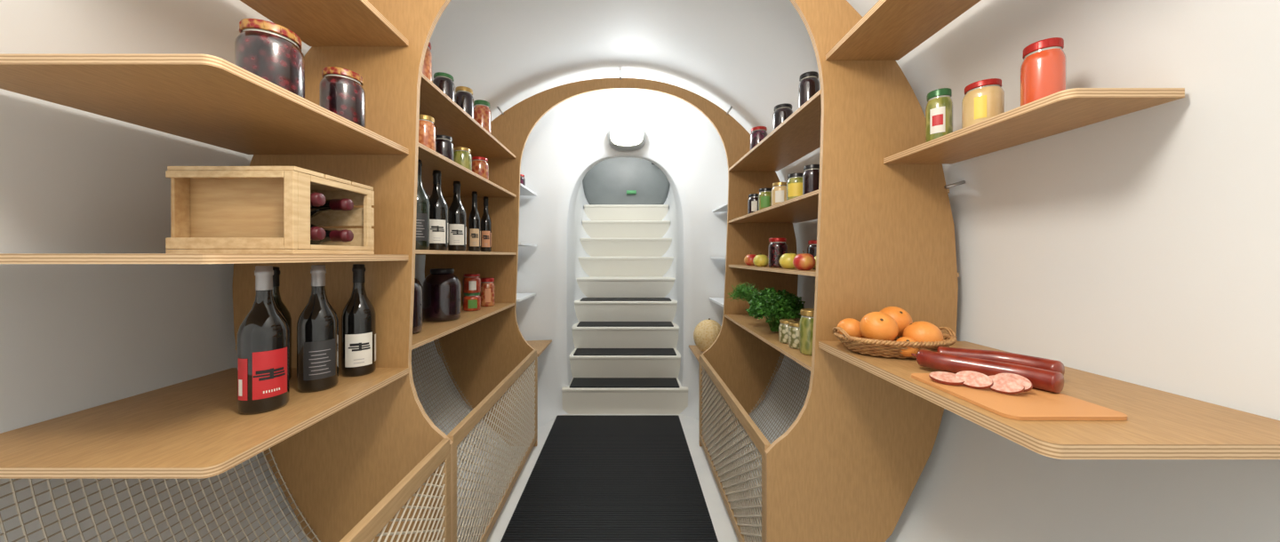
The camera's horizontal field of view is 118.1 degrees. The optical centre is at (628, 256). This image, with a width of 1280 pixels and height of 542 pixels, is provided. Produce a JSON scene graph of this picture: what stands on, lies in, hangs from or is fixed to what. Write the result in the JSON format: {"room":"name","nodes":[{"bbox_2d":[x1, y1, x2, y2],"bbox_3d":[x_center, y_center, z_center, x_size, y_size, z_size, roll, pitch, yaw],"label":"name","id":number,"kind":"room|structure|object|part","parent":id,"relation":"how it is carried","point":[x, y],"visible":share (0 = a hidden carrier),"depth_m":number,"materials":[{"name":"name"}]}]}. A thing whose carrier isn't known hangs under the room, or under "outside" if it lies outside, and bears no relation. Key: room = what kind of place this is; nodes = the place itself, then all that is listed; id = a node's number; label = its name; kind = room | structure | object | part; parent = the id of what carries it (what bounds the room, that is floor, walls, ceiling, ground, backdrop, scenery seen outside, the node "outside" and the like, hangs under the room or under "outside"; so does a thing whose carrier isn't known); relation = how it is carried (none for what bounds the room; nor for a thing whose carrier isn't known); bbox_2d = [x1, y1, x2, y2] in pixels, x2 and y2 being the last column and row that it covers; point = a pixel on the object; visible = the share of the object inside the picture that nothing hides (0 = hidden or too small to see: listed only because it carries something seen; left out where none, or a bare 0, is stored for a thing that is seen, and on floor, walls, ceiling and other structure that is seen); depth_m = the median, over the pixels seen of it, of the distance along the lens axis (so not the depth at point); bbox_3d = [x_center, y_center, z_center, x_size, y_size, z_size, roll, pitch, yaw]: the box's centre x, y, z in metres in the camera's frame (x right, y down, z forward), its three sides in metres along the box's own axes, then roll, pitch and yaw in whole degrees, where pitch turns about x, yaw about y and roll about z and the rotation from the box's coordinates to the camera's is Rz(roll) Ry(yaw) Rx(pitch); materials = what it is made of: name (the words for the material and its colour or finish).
{"room":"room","nodes":[
{"label":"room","id":0,"kind":"room"},
{"bbox_2d":[456,414,761,541],"bbox_3d":[-0.050,1.210,1.230,1.460,0.020,3.460,0,0,0],"label":"floor","id":1,"kind":"structure","parent":0,"point":[724,531],"depth_m":1.99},
{"bbox_2d":[232,0,965,541],"bbox_3d":[-0.108,0.013,1.242,2.369,2.365,0.035,0,0,0],"label":"shelving unit","id":2,"kind":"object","parent":1,"relation":"on","point":[853,457],"depth_m":1.24,"materials":[{"name":"brown wood"}]},
{"bbox_2d":[0,53,408,154],"bbox_3d":[-0.969,-0.336,0.948,0.517,0.018,0.586,0,0,0],"label":"shelf","id":3,"kind":"object","parent":2,"relation":"attached to","point":[207,99],"visible":1,"depth_m":0.80,"materials":[{"name":"brown wood"}]},
{"bbox_2d":[234,18,304,98],"bbox_3d":[-0.790,-0.421,0.850,0.114,0.151,0.114,0,0,0],"label":"jar","id":4,"kind":"object","parent":3,"relation":"on","point":[271,52],"visible":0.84,"depth_m":0.81,"materials":[{"name":"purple glass"}]},
{"bbox_2d":[319,66,365,127],"bbox_3d":[-0.765,-0.417,1.030,0.100,0.142,0.100,0,0,0],"label":"jar","id":5,"kind":"object","parent":3,"relation":"on","point":[341,92],"visible":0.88,"depth_m":0.99,"materials":[{"name":"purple glass"}]},
{"bbox_2d":[0,253,408,263],"bbox_3d":[-1.003,0.005,0.948,0.587,0.018,0.586,0,0,0],"label":"shelf","id":6,"kind":"object","parent":2,"relation":"attached to","point":[4,258],"visible":1,"depth_m":0.66,"materials":[{"name":"brown wood"}]},
{"bbox_2d":[165,166,374,254],"bbox_3d":[-0.883,-0.102,0.985,0.283,0.196,0.270,0,0,0],"label":"crate","id":7,"kind":"object","parent":6,"relation":"on","point":[236,210],"visible":0.98,"depth_m":0.89,"materials":[{"name":"brown wood"}]},
{"bbox_2d":[0,368,408,479],"bbox_3d":[-0.995,0.371,0.948,0.570,0.018,0.586,0,0,0],"label":"shelf","id":8,"kind":"object","parent":2,"relation":"attached to","point":[194,428],"visible":0.98,"depth_m":0.79,"materials":[{"name":"brown wood"}]},
{"bbox_2d":[237,265,289,415],"bbox_3d":[-0.867,0.192,0.915,0.092,0.338,0.092,0,0,0],"label":"wine bottle","id":9,"kind":"object","parent":8,"relation":"on","point":[263,336],"visible":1,"depth_m":0.89,"materials":[{"name":"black glass"}]},
{"bbox_2d":[272,266,291,379],"bbox_3d":[-1.020,0.196,1.100,0.084,0.330,0.084,0,0,0],"label":"wine bottle","id":10,"kind":"object","parent":8,"relation":"on","point":[281,307],"visible":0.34,"depth_m":1.10,"materials":[{"name":"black glass"}]},
{"bbox_2d":[296,264,338,392],"bbox_3d":[-0.852,0.193,1.055,0.090,0.336,0.090,0,0,0],"label":"wine bottle","id":11,"kind":"object","parent":8,"relation":"on","point":[317,325],"visible":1,"depth_m":1.03,"materials":[{"name":"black glass"}]},
{"bbox_2d":[341,264,375,376],"bbox_3d":[-0.832,0.193,1.184,0.088,0.336,0.089,0,0,0],"label":"wine bottle","id":12,"kind":"object","parent":8,"relation":"on","point":[358,316],"visible":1,"depth_m":1.16,"materials":[{"name":"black glass"}]},
{"bbox_2d":[0,438,449,541],"bbox_3d":[-0.897,0.776,0.870,0.645,0.758,0.740,0,0,0],"label":"storage bin","id":13,"kind":"object","parent":2,"relation":"attached to","point":[378,518],"visible":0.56,"depth_m":0.99,"materials":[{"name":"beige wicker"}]},
{"bbox_3d":[-0.586,0.872,0.870,0.022,0.566,0.740,0,0,0],"label":"rail frame","id":14,"kind":"part","parent":13,"relation":"part of","materials":[{"name":"brown wood"}]},
{"bbox_2d":[240,0,408,46],"bbox_3d":[-0.870,-0.686,0.948,0.319,0.018,0.586,0,0,0],"label":"shelf","id":15,"kind":"object","parent":2,"relation":"attached to","point":[316,22],"visible":1,"depth_m":1.11,"materials":[{"name":"brown wood"}]},
{"bbox_2d":[235,303,514,350],"bbox_3d":[-1.000,0.302,1.835,0.577,0.014,1.151,0,0,0],"label":"shelf","id":16,"kind":"object","parent":2,"relation":"attached to","point":[430,332],"visible":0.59,"depth_m":1.67,"materials":[{"name":"brown wood"}]},
{"bbox_2d":[412,278,423,334],"bbox_3d":[-0.872,0.177,1.460,0.160,0.235,0.160,0,0,0],"label":"jar","id":17,"kind":"object","parent":16,"relation":"on","point":[418,302],"visible":0.12,"depth_m":1.45,"materials":[{"name":"black glass"}]},
{"bbox_2d":[422,268,461,322],"bbox_3d":[-0.861,0.177,1.775,0.160,0.235,0.160,0,0,0],"label":"jar","id":18,"kind":"object","parent":16,"relation":"on","point":[442,288],"visible":0.99,"depth_m":1.71,"materials":[{"name":"black glass"}]},
{"bbox_2d":[463,292,480,311],"bbox_3d":[-0.850,0.247,2.085,0.092,0.095,0.093,0,0,0],"label":"jar","id":19,"kind":"object","parent":16,"relation":"on","point":[471,301],"visible":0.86,"depth_m":2.05,"materials":[{"name":"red glass"}]},
{"bbox_2d":[463,273,480,293],"bbox_3d":[-0.850,0.148,2.085,0.092,0.100,0.093,0,0,0],"label":"jar","id":20,"kind":"object","parent":19,"relation":"on","point":[471,282],"visible":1,"depth_m":2.05,"materials":[{"name":"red glass"}]},
{"bbox_2d":[480,277,495,306],"bbox_3d":[-0.828,0.212,2.255,0.082,0.165,0.083,0,0,0],"label":"jar","id":21,"kind":"object","parent":16,"relation":"on","point":[487,294],"visible":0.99,"depth_m":2.22,"materials":[{"name":"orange glass"}]},
{"bbox_2d":[415,249,516,255],"bbox_3d":[-1.000,-0.014,1.835,0.590,0.014,1.151,0,0,0],"label":"shelf","id":22,"kind":"object","parent":2,"relation":"attached to","point":[417,252],"visible":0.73,"depth_m":1.68,"materials":[{"name":"brown wood"}]},
{"bbox_2d":[415,159,429,249],"bbox_3d":[-0.785,-0.189,1.424,0.084,0.335,0.085,0,0,0],"label":"wine bottle","id":23,"kind":"object","parent":22,"relation":"on","point":[422,218],"visible":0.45,"depth_m":1.41,"materials":[{"name":"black glass"}]},
{"bbox_2d":[428,169,447,250],"bbox_3d":[-0.800,-0.189,1.604,0.085,0.335,0.085,0,0,0],"label":"wine bottle","id":24,"kind":"object","parent":22,"relation":"on","point":[438,208],"visible":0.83,"depth_m":1.58,"materials":[{"name":"black glass"}]},
{"bbox_2d":[448,180,466,251],"bbox_3d":[-0.820,-0.189,1.834,0.085,0.335,0.085,0,0,0],"label":"wine bottle","id":25,"kind":"object","parent":22,"relation":"on","point":[457,215],"visible":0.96,"depth_m":1.80,"materials":[{"name":"black glass"}]},
{"bbox_2d":[468,191,480,251],"bbox_3d":[-0.842,-0.187,2.099,0.063,0.330,0.063,0,0,0],"label":"wine bottle","id":26,"kind":"object","parent":22,"relation":"on","point":[474,219],"visible":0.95,"depth_m":2.08,"materials":[{"name":"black glass"}]},
{"bbox_2d":[480,196,491,251],"bbox_3d":[-0.846,-0.187,2.279,0.063,0.330,0.063,0,0,0],"label":"wine bottle","id":27,"kind":"object","parent":22,"relation":"on","point":[485,220],"visible":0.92,"depth_m":2.26,"materials":[{"name":"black glass"}]},
{"bbox_2d":[417,142,516,197],"bbox_3d":[-0.959,-0.375,1.835,0.508,0.014,1.151,0,0,0],"label":"shelf","id":28,"kind":"object","parent":2,"relation":"attached to","point":[431,160],"visible":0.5,"depth_m":1.84,"materials":[{"name":"brown wood"}]},
{"bbox_2d":[418,114,435,151],"bbox_3d":[-0.752,-0.447,1.415,0.076,0.128,0.076,0,0,0],"label":"jar","id":29,"kind":"object","parent":28,"relation":"on","point":[427,128],"visible":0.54,"depth_m":1.39,"materials":[{"name":"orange glass"}]},
{"bbox_2d":[435,135,453,160],"bbox_3d":[-0.752,-0.433,1.560,0.076,0.100,0.076,0,0,0],"label":"jar","id":30,"kind":"object","parent":28,"relation":"on","point":[444,143],"visible":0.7,"depth_m":1.53,"materials":[{"name":"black glass"}]},
{"bbox_2d":[453,146,471,170],"bbox_3d":[-0.755,-0.435,1.745,0.080,0.104,0.080,0,0,0],"label":"jar","id":31,"kind":"object","parent":28,"relation":"on","point":[462,156],"visible":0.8,"depth_m":1.71,"materials":[{"name":"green glass"}]},
{"bbox_2d":[472,156,488,180],"bbox_3d":[-0.757,-0.440,1.955,0.086,0.115,0.086,0,0,0],"label":"jar","id":32,"kind":"object","parent":28,"relation":"on","point":[480,166],"visible":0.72,"depth_m":1.92,"materials":[{"name":"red glass"}]},
{"bbox_2d":[419,72,516,158],"bbox_3d":[-0.894,-0.618,1.835,0.378,0.014,1.151,0,0,0],"label":"shelf","id":33,"kind":"object","parent":2,"relation":"attached to","point":[451,120],"visible":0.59,"depth_m":1.80,"materials":[{"name":"brown wood"}]},
{"bbox_2d":[422,42,431,81],"bbox_3d":[-0.752,-0.701,1.390,0.074,0.150,0.074,0,0,0],"label":"jar","id":34,"kind":"object","parent":33,"relation":"on","point":[427,69],"visible":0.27,"depth_m":1.38,"materials":[{"name":"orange glass"}]},
{"bbox_2d":[432,72,455,102],"bbox_3d":[-0.757,-0.682,1.575,0.082,0.112,0.082,0,0,0],"label":"jar","id":35,"kind":"object","parent":33,"relation":"on","point":[444,81],"visible":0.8,"depth_m":1.54,"materials":[{"name":"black glass"}]},
{"bbox_2d":[455,86,473,118],"bbox_3d":[-0.757,-0.697,1.770,0.084,0.142,0.084,0,0,0],"label":"jar","id":36,"kind":"object","parent":33,"relation":"on","point":[464,99],"visible":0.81,"depth_m":1.74,"materials":[{"name":"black glass"}]},
{"bbox_2d":[473,99,491,134],"bbox_3d":[-0.755,-0.708,1.980,0.090,0.165,0.090,0,0,0],"label":"jar","id":37,"kind":"object","parent":33,"relation":"on","point":[482,111],"visible":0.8,"depth_m":1.95,"materials":[{"name":"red glass"}]},
{"bbox_2d":[411,339,536,541],"bbox_3d":[-0.897,0.776,1.835,0.645,0.758,1.151,0,0,0],"label":"storage bin","id":38,"kind":"object","parent":2,"relation":"attached to","point":[468,424],"visible":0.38,"depth_m":1.75,"materials":[{"name":"brown wood"}]},
{"bbox_3d":[-0.586,0.872,1.835,0.022,0.566,1.151,0,0,0],"label":"rail frame","id":39,"kind":"part","parent":38,"relation":"part of","materials":[{"name":"brown wood"}]},
{"bbox_2d":[699,352,810,541],"bbox_3d":[0.729,0.767,1.835,0.563,0.776,1.151,0,0,0],"label":"storage bin","id":40,"kind":"object","parent":2,"relation":"attached to","point":[708,431],"visible":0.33,"depth_m":1.77,"materials":[{"name":"brown wood"}]},
{"bbox_3d":[0.458,0.887,1.835,0.022,0.536,1.151,0,0,0],"label":"rail frame","id":41,"kind":"part","parent":40,"relation":"part of","materials":[{"name":"brown wood"}]},
{"bbox_2d":[724,314,811,371],"bbox_3d":[0.834,0.374,1.835,0.464,0.014,1.151,0,0,0],"label":"shelf","id":42,"kind":"object","parent":2,"relation":"attached to","point":[760,329],"visible":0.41,"depth_m":1.81,"materials":[{"name":"brown wood"}]},
{"bbox_2d":[728,281,761,303],"bbox_3d":[0.642,0.233,2.097,0.161,0.187,0.233,0,0,-30],"label":"dill","id":43,"kind":"object","parent":42,"relation":"on","point":[743,292],"visible":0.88,"depth_m":2.09,"materials":[{"name":"green plant"}]},
{"bbox_2d":[745,287,805,331],"bbox_3d":[0.692,0.252,1.820,0.265,0.208,0.269,0,0,0],"label":"parsley","id":44,"kind":"object","parent":42,"relation":"on","point":[777,307],"visible":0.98,"depth_m":1.76,"materials":[{"name":"green plant"}]},
{"bbox_2d":[778,319,794,343],"bbox_3d":[0.672,0.319,1.625,0.066,0.095,0.066,0,0,0],"label":"jar","id":45,"kind":"object","parent":42,"relation":"on","point":[783,327],"visible":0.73,"depth_m":1.60,"materials":[{"name":"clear glass"}]},
{"bbox_2d":[788,321,799,349],"bbox_3d":[0.675,0.316,1.535,0.068,0.100,0.068,0,0,0],"label":"jar","id":46,"kind":"object","parent":42,"relation":"on","point":[794,326],"visible":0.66,"depth_m":1.51,"materials":[{"name":"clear glass"}]},
{"bbox_2d":[799,308,814,355],"bbox_3d":[0.682,0.284,1.440,0.076,0.165,0.076,0,0,0],"label":"jar","id":47,"kind":"object","parent":42,"relation":"on","point":[806,319],"visible":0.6,"depth_m":1.42,"materials":[{"name":"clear glass"}]},
{"bbox_2d":[728,89,913,171],"bbox_3d":[0.781,-0.538,1.835,0.307,0.014,1.151,0,0,0],"label":"shelf","id":48,"kind":"object","parent":2,"relation":"attached to","point":[799,135],"visible":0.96,"depth_m":1.81,"materials":[{"name":"brown wood"}]},
{"bbox_2d":[750,126,767,150],"bbox_3d":[0.682,-0.607,2.010,0.088,0.122,0.088,0,0,0],"label":"jar","id":49,"kind":"object","parent":48,"relation":"on","point":[758,133],"visible":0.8,"depth_m":1.98,"materials":[{"name":"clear glass"}]},
{"bbox_2d":[772,103,792,130],"bbox_3d":[0.680,-0.602,1.690,0.084,0.112,0.084,0,0,0],"label":"jar","id":50,"kind":"object","parent":48,"relation":"on","point":[782,112],"visible":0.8,"depth_m":1.66,"materials":[{"name":"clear glass"}]},
{"bbox_2d":[798,71,819,108],"bbox_3d":[0.672,-0.610,1.430,0.072,0.128,0.072,0,0,0],"label":"jar","id":51,"kind":"object","parent":48,"relation":"on","point":[809,84],"visible":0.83,"depth_m":1.40,"materials":[{"name":"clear glass"}]},
{"bbox_2d":[728,264,959,277],"bbox_3d":[0.856,0.062,1.835,0.456,0.014,1.151,0,0,0],"label":"shelf","id":52,"kind":"object","parent":2,"relation":"attached to","point":[812,272],"visible":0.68,"depth_m":1.63,"materials":[{"name":"brown wood"}]},
{"bbox_2d":[744,252,756,265],"bbox_3d":[0.692,0.017,2.160,0.080,0.075,0.080,0,0,-21],"label":"apple","id":53,"kind":"object","parent":52,"relation":"on","point":[748,259],"visible":0.7,"depth_m":2.13,"materials":[{"name":"red food"}]},
{"bbox_2d":[752,253,767,266],"bbox_3d":[0.672,0.019,1.945,0.076,0.071,0.076,0,0,-44],"label":"apple","id":54,"kind":"object","parent":52,"relation":"on","point":[759,260],"visible":0.84,"depth_m":1.92,"materials":[{"name":"yellow food"}]},
{"bbox_2d":[768,238,787,267],"bbox_3d":[0.700,-0.015,1.800,0.084,0.138,0.084,0,0,0],"label":"jar","id":55,"kind":"object","parent":52,"relation":"on","point":[777,247],"visible":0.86,"depth_m":1.77,"materials":[{"name":"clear glass"}]},
{"bbox_2d":[779,250,796,269],"bbox_3d":[0.682,0.017,1.625,0.082,0.077,0.082,0,0,-25],"label":"apple","id":56,"kind":"object","parent":52,"relation":"on","point":[786,260],"visible":0.86,"depth_m":1.60,"materials":[{"name":"yellow food"}]},
{"bbox_2d":[792,250,815,270],"bbox_3d":[0.675,0.017,1.475,0.080,0.075,0.080,0,0,-4],"label":"apple","id":57,"kind":"object","parent":52,"relation":"on","point":[802,261],"visible":0.94,"depth_m":1.45,"materials":[{"name":"red food"}]},
{"bbox_2d":[807,240,816,269],"bbox_3d":[0.800,-0.006,1.620,0.084,0.120,0.084,0,0,0],"label":"jar","id":58,"kind":"object","parent":52,"relation":"on","point":[812,249],"visible":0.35,"depth_m":1.60,"materials":[{"name":"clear glass"}]},
{"bbox_2d":[825,0,980,60],"bbox_3d":[0.754,-0.641,0.900,0.235,0.018,0.680,0,0,0],"label":"shelf","id":59,"kind":"object","parent":2,"relation":"attached to","point":[891,29],"visible":1,"depth_m":1.06,"materials":[{"name":"brown wood"}]},
{"bbox_2d":[883,88,1184,164],"bbox_3d":[0.934,-0.306,0.980,0.218,0.018,0.520,0,0,0],"label":"shelf","id":60,"kind":"object","parent":2,"relation":"attached to","point":[1065,110],"visible":1,"depth_m":0.85,"materials":[{"name":"brown wood"}]},
{"bbox_2d":[925,88,952,142],"bbox_3d":[0.872,-0.388,1.078,0.061,0.145,0.061,0,0,0],"label":"jar","id":61,"kind":"object","parent":60,"relation":"on","point":[939,109],"visible":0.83,"depth_m":1.05,"materials":[{"name":"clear glass"}]},
{"bbox_2d":[961,78,1004,128],"bbox_3d":[0.882,-0.372,0.956,0.078,0.112,0.078,0,0,0],"label":"jar","id":62,"kind":"object","parent":60,"relation":"on","point":[983,100],"visible":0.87,"depth_m":0.93,"materials":[{"name":"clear glass"}]},
{"bbox_2d":[1020,37,1066,105],"bbox_3d":[0.893,-0.386,0.828,0.068,0.140,0.068,0,0,0],"label":"jar","id":63,"kind":"object","parent":60,"relation":"on","point":[1044,66],"visible":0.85,"depth_m":0.81,"materials":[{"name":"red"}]},
{"bbox_2d":[818,341,1279,459],"bbox_3d":[0.851,0.286,0.900,0.472,0.022,0.680,0,0,0],"label":"shelf","id":64,"kind":"object","parent":2,"relation":"attached to","point":[1159,425],"visible":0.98,"depth_m":0.63,"materials":[{"name":"brown wood"}]},
{"bbox_2d":[832,327,957,359],"bbox_3d":[0.752,0.238,1.095,0.320,0.070,0.225,0,0,4],"label":"wicker basket","id":65,"kind":"object","parent":64,"relation":"on","point":[875,348],"visible":0.72,"depth_m":1.02,"materials":[{"name":"brown wicker"}]},
{"bbox_2d":[837,318,863,337],"bbox_3d":[0.668,0.224,1.155,0.074,0.072,0.073,0,0,25],"label":"orange","id":66,"kind":"object","parent":65,"relation":"in","point":[851,326],"visible":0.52,"depth_m":1.13,"materials":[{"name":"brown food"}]},
{"bbox_2d":[859,312,898,341],"bbox_3d":[0.700,0.202,1.075,0.092,0.090,0.090,0,0,28],"label":"orange","id":67,"kind":"object","parent":65,"relation":"in","point":[876,325],"visible":0.86,"depth_m":1.04,"materials":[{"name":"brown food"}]},
{"bbox_2d":[879,306,912,336],"bbox_3d":[0.785,0.194,1.135,0.090,0.088,0.088,0,0,27],"label":"orange","id":68,"kind":"object","parent":65,"relation":"in","point":[901,316],"visible":0.54,"depth_m":1.10,"materials":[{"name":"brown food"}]},
{"bbox_2d":[896,336,918,356],"bbox_3d":[0.735,0.240,1.015,0.052,0.051,0.051,0,0,25],"label":"orange","id":69,"kind":"object","parent":65,"relation":"in","point":[905,352],"visible":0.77,"depth_m":1.00,"materials":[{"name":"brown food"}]},
{"bbox_2d":[902,320,943,347],"bbox_3d":[0.800,0.222,1.045,0.088,0.088,0.090,0,0,23],"label":"orange","id":70,"kind":"object","parent":65,"relation":"in","point":[919,332],"visible":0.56,"depth_m":1.02,"materials":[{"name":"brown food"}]},
{"bbox_2d":[936,346,1064,375],"bbox_3d":[0.871,0.249,0.912,0.060,0.045,0.218,0,0,-42],"label":"sausage","id":71,"kind":"object","parent":64,"relation":"on","point":[1039,363],"visible":0.5,"depth_m":0.89,"materials":[{"name":"red food"}]},
{"bbox_2d":[911,373,1127,420],"bbox_3d":[0.742,0.271,0.760,0.207,0.006,0.240,0,0,0],"label":"cutting board","id":72,"kind":"object","parent":64,"relation":"on","point":[1034,404],"visible":0.73,"depth_m":0.70,"materials":[{"name":"brown wood"}]},
{"bbox_2d":[928,371,964,385],"bbox_3d":[0.671,0.258,0.809,0.059,0.019,0.036,0,0,36],"label":"sausage slice","id":73,"kind":"object","parent":72,"relation":"on","point":[940,377],"visible":1,"depth_m":0.81,"materials":[{"name":"pink food"}]},
{"bbox_2d":[954,370,993,389],"bbox_3d":[0.704,0.253,0.783,0.031,0.030,0.059,0,0,-41],"label":"sausage slice","id":74,"kind":"object","parent":72,"relation":"on","point":[973,380],"visible":1,"depth_m":0.78,"materials":[{"name":"pink food"}]},
{"bbox_2d":[911,349,1063,393],"bbox_3d":[0.771,0.247,0.849,0.051,0.042,0.253,0,0,-35],"label":"sausage","id":75,"kind":"object","parent":72,"relation":"on","point":[1052,381],"visible":0.81,"depth_m":0.82,"materials":[{"name":"red food"}]},
{"bbox_2d":[988,375,1024,394],"bbox_3d":[0.736,0.253,0.754,0.031,0.030,0.059,0,0,-30],"label":"sausage slice","id":76,"kind":"object","parent":72,"relation":"on","point":[1002,384],"visible":1,"depth_m":0.75,"materials":[{"name":"pink food"}]},
{"bbox_2d":[996,373,1032,391],"bbox_3d":[0.764,0.252,0.764,0.029,0.032,0.059,0,0,-21],"label":"sausage slice","id":77,"kind":"object","parent":72,"relation":"on","point":[1028,384],"visible":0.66,"depth_m":0.75,"materials":[{"name":"pink food"}]},
{"bbox_2d":[500,415,718,541],"bbox_3d":[-0.080,1.195,1.610,0.910,0.010,2.520,0,0,0],"label":"rubber floor mat","id":78,"kind":"object","parent":1,"relation":"on","point":[593,478],"visible":1,"depth_m":1.97,"materials":[{"name":"black rubber"}]},
{"bbox_2d":[424,69,798,446],"bbox_3d":[-0.108,0.013,2.412,2.369,2.365,0.035,0,0,0],"label":"shelving unit","id":79,"kind":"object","parent":1,"relation":"on","point":[479,356],"depth_m":2.41,"materials":[{"name":"brown wood"}]},
{"bbox_2d":[516,293,535,301],"bbox_3d":[-0.951,0.282,2.646,0.521,0.014,0.429,0,0,0],"label":"corner shelf","id":80,"kind":"object","parent":79,"relation":"attached to","point":[520,297],"visible":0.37,"depth_m":2.67,"materials":[{"name":"white"}]},
{"bbox_2d":[518,242,536,246],"bbox_3d":[-0.944,-0.078,2.646,0.529,0.014,0.429,0,0,0],"label":"corner shelf","id":81,"kind":"object","parent":79,"relation":"attached to","point":[519,244],"visible":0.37,"depth_m":2.63,"materials":[{"name":"white plastic"}]},
{"bbox_2d":[520,183,536,196],"bbox_3d":[-0.890,-0.453,2.646,0.419,0.014,0.429,0,0,0],"label":"corner shelf","id":82,"kind":"object","parent":79,"relation":"attached to","point":[524,190],"visible":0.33,"depth_m":2.68,"materials":[{"name":"white plastic"}]},
{"bbox_2d":[520,174,525,185],"bbox_3d":[-0.755,-0.511,2.660,0.076,0.100,0.076,0,0,0],"label":"jar","id":83,"kind":"object","parent":82,"relation":"on","point":[522,177],"visible":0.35,"depth_m":2.64,"materials":[{"name":"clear glass"}]},
{"bbox_2d":[526,339,551,357],"bbox_3d":[-0.850,0.632,2.646,0.559,0.014,0.429,0,0,0],"label":"corner shelf","id":84,"kind":"object","parent":79,"relation":"attached to","point":[540,346],"visible":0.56,"depth_m":2.71,"materials":[{"name":"brown wood"}]},
{"bbox_2d":[688,344,703,360],"bbox_3d":[0.679,0.672,2.646,0.458,0.014,0.429,0,0,0],"label":"corner shelf","id":85,"kind":"object","parent":79,"relation":"attached to","point":[695,350],"visible":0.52,"depth_m":2.67,"materials":[{"name":"brown wood"}]},
{"bbox_2d":[693,318,721,351],"bbox_3d":[0.550,0.545,2.620,0.209,0.239,0.212,0,0,0],"label":"melon","id":86,"kind":"object","parent":85,"relation":"on","point":[706,332],"visible":0.65,"depth_m":2.55,"materials":[{"name":"brown food"}]},
{"bbox_2d":[709,297,723,307],"bbox_3d":[0.797,0.317,2.646,0.393,0.014,0.429,0,0,0],"label":"corner shelf","id":87,"kind":"object","parent":79,"relation":"attached to","point":[718,300],"visible":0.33,"depth_m":2.69,"materials":[{"name":"white"}]},
{"bbox_2d":[710,256,725,258],"bbox_3d":[0.806,0.012,2.646,0.392,0.014,0.429,0,0,0],"label":"corner shelf","id":88,"kind":"object","parent":79,"relation":"attached to","point":[710,257],"visible":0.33,"depth_m":2.62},
{"bbox_2d":[712,202,727,212],"bbox_3d":[0.783,-0.333,2.646,0.316,0.014,0.429,0,0,0],"label":"corner shelf","id":89,"kind":"object","parent":79,"relation":"attached to","point":[723,208],"visible":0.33,"depth_m":2.68,"materials":[{"name":"white plastic"}]},
{"bbox_2d":[728,189,949,223],"bbox_3d":[0.840,-0.213,1.835,0.424,0.014,1.151,0,0,0],"label":"shelf","id":90,"kind":"object","parent":79,"relation":"attached to","point":[803,208],"visible":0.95,"depth_m":1.83,"materials":[{"name":"brown wood"}]},
{"bbox_2d":[747,193,758,214],"bbox_3d":[0.684,-0.277,2.080,0.072,0.112,0.073,0,0,0],"label":"jar","id":91,"kind":"object","parent":90,"relation":"on","point":[753,198],"visible":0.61,"depth_m":2.05,"materials":[{"name":"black glass"}]},
{"bbox_2d":[758,187,772,210],"bbox_3d":[0.686,-0.278,1.920,0.072,0.115,0.073,0,0,0],"label":"jar","id":92,"kind":"object","parent":90,"relation":"on","point":[764,196],"visible":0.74,"depth_m":1.89,"materials":[{"name":"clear glass"}]},
{"bbox_2d":[771,182,786,205],"bbox_3d":[0.686,-0.275,1.735,0.076,0.108,0.077,0,0,0],"label":"jar","id":93,"kind":"object","parent":90,"relation":"on","point":[779,191],"visible":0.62,"depth_m":1.70,"materials":[{"name":"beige glass"}]},
{"bbox_2d":[786,172,803,199],"bbox_3d":[0.684,-0.277,1.565,0.072,0.112,0.073,0,0,0],"label":"jar","id":94,"kind":"object","parent":90,"relation":"on","point":[795,181],"visible":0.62,"depth_m":1.54,"materials":[{"name":"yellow glass"}]},
{"bbox_2d":[802,164,819,194],"bbox_3d":[0.685,-0.278,1.430,0.066,0.115,0.066,0,0,0],"label":"jar","id":95,"kind":"object","parent":90,"relation":"on","point":[811,176],"visible":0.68,"depth_m":1.40,"materials":[{"name":"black glass"}]},
{"bbox_2d":[0,0,1279,541],"bbox_3d":[-0.110,-0.467,1.695,2.439,3.837,5.690,0,0,0],"label":"shell","id":96,"kind":"object","parent":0,"point":[1140,247],"visible":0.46,"depth_m":0.97,"materials":[{"name":"white paint"}]},
{"bbox_2d":[561,204,687,414],"bbox_3d":[-0.025,0.320,3.692,0.950,1.800,1.615,0,0,0],"label":"staircase","id":97,"kind":"structure","parent":96,"relation":"attached to","point":[625,359],"depth_m":3.43,"materials":[{"name":"white"}]},
{"bbox_2d":[582,157,670,204],"bbox_3d":[-0.025,-1.417,4.471,1.046,1.935,0.126,0,0,0],"label":"door","id":98,"kind":"structure","parent":96,"relation":"attached to","point":[618,180],"depth_m":4.52,"materials":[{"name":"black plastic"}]},
{"bbox_2d":[608,124,645,151],"bbox_3d":[-0.012,-0.878,2.826,0.276,0.180,0.107,0,0,0],"label":"wall lamp","id":99,"kind":"object","parent":96,"relation":"attached to","point":[620,137],"visible":1,"depth_m":2.77,"materials":[{"name":"grey plastic"}]},
{"bbox_2d":[610,124,642,145],"bbox_3d":[-0.012,-0.878,2.787,0.236,0.148,0.027,0,0,0],"label":"diffuser","id":100,"kind":"object","parent":99,"relation":"attached to","point":[620,134],"depth_m":2.77,"materials":[{"name":"white plastic"}]}
]}

